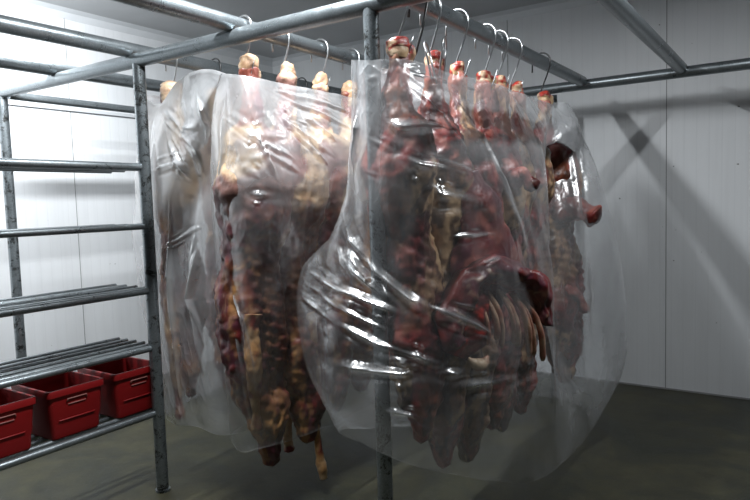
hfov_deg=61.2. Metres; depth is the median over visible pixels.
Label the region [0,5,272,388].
wall
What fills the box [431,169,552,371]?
carcass
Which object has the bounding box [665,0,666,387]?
trim
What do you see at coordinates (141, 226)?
shelf
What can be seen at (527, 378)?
carcass
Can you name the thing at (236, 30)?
rack
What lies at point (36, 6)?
trim
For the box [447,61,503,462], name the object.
carcass
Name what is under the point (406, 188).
carcass
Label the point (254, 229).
carcass
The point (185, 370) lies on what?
carcass
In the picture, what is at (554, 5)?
trim
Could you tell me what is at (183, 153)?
plastic cover
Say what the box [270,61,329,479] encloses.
carcass
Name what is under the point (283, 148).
plastic cover
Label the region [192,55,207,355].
trim
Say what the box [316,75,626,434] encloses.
plastic cover
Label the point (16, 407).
crate
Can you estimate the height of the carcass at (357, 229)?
1.797 m
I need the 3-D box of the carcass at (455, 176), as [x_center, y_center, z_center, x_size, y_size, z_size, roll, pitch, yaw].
[0.273,0.030,2.776,0.374,1.870,0.336,1,5,28]
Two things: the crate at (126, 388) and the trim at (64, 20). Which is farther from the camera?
the trim at (64, 20)
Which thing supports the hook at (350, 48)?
hanging from the rack
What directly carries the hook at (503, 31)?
hanging from the rack
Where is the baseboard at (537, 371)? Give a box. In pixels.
[537,371,749,399]
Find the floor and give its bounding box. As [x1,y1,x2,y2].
[0,361,749,499]
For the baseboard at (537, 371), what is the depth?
4.90 m
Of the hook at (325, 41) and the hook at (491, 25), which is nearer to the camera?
the hook at (491, 25)
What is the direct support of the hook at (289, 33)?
hanging from the rack
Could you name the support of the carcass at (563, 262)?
hanging from the hook at (540, 52)
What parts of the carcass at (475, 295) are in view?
fat knob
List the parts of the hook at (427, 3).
hook handle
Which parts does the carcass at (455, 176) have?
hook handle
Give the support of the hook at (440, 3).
hanging from the rack
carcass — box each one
[154,80,208,419]
[204,214,230,389]
[212,53,293,466]
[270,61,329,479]
[305,72,361,411]
[337,80,373,391]
[359,36,448,443]
[417,36,474,468]
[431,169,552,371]
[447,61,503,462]
[471,70,539,429]
[491,75,537,431]
[509,81,554,414]
[533,90,601,383]
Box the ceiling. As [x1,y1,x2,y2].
[38,0,551,57]
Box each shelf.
[0,158,142,170]
[0,223,144,237]
[0,288,149,317]
[0,346,152,388]
[0,411,156,470]
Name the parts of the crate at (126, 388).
handle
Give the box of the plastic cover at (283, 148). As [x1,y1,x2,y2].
[210,84,356,429]
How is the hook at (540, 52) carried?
hanging from the rack
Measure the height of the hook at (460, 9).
0.318 m
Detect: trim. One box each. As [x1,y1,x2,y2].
[0,0,271,66]
[8,101,134,117]
[64,20,85,343]
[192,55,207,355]
[272,0,598,66]
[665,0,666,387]
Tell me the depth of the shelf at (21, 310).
2.94 m
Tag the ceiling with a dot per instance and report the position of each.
(390, 22)
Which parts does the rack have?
post, hanging rail, post, foot plate, hanging rail, hanging rail, hanging rail, post, hanging rail, post, hanging rail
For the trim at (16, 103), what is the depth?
4.93 m
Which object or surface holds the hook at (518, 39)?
hanging from the rack
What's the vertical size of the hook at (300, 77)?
0.293 m
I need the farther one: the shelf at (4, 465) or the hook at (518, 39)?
the hook at (518, 39)
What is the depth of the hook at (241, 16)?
2.87 m
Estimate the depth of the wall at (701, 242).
4.82 m
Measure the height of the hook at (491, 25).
0.318 m
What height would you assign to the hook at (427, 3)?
0.384 m
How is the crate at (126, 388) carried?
on the rack
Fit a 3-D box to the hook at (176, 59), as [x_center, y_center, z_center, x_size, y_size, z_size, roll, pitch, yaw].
[-1.105,-0.950,3.456,0.121,0.293,0.011,2,6,40]
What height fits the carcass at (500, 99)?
1.889 m
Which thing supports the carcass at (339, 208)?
hanging from the hook at (325, 41)
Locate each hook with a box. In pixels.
[165,59,177,81]
[239,15,254,73]
[272,33,289,62]
[296,77,306,99]
[310,38,330,86]
[342,48,360,98]
[398,6,413,51]
[407,2,436,82]
[419,0,443,62]
[445,8,470,75]
[474,23,497,86]
[488,30,509,85]
[501,37,523,92]
[531,52,551,97]
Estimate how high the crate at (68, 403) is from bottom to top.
0.235 m
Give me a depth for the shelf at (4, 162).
2.91 m
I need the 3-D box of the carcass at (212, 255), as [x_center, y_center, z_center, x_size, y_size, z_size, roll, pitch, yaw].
[-0.887,-0.052,3.788,0.340,1.797,0.298,0,5,23]
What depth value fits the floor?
3.74 m
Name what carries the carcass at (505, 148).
hanging from the hook at (491, 25)
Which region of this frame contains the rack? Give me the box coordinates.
[0,0,749,499]
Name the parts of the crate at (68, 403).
handle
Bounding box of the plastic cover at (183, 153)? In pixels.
[133,69,339,391]
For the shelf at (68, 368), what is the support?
attached to the rack
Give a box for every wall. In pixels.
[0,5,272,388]
[272,0,749,397]
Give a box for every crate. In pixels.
[0,388,35,457]
[11,371,103,439]
[77,357,151,418]
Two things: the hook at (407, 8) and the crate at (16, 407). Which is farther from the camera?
the crate at (16, 407)
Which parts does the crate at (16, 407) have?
handle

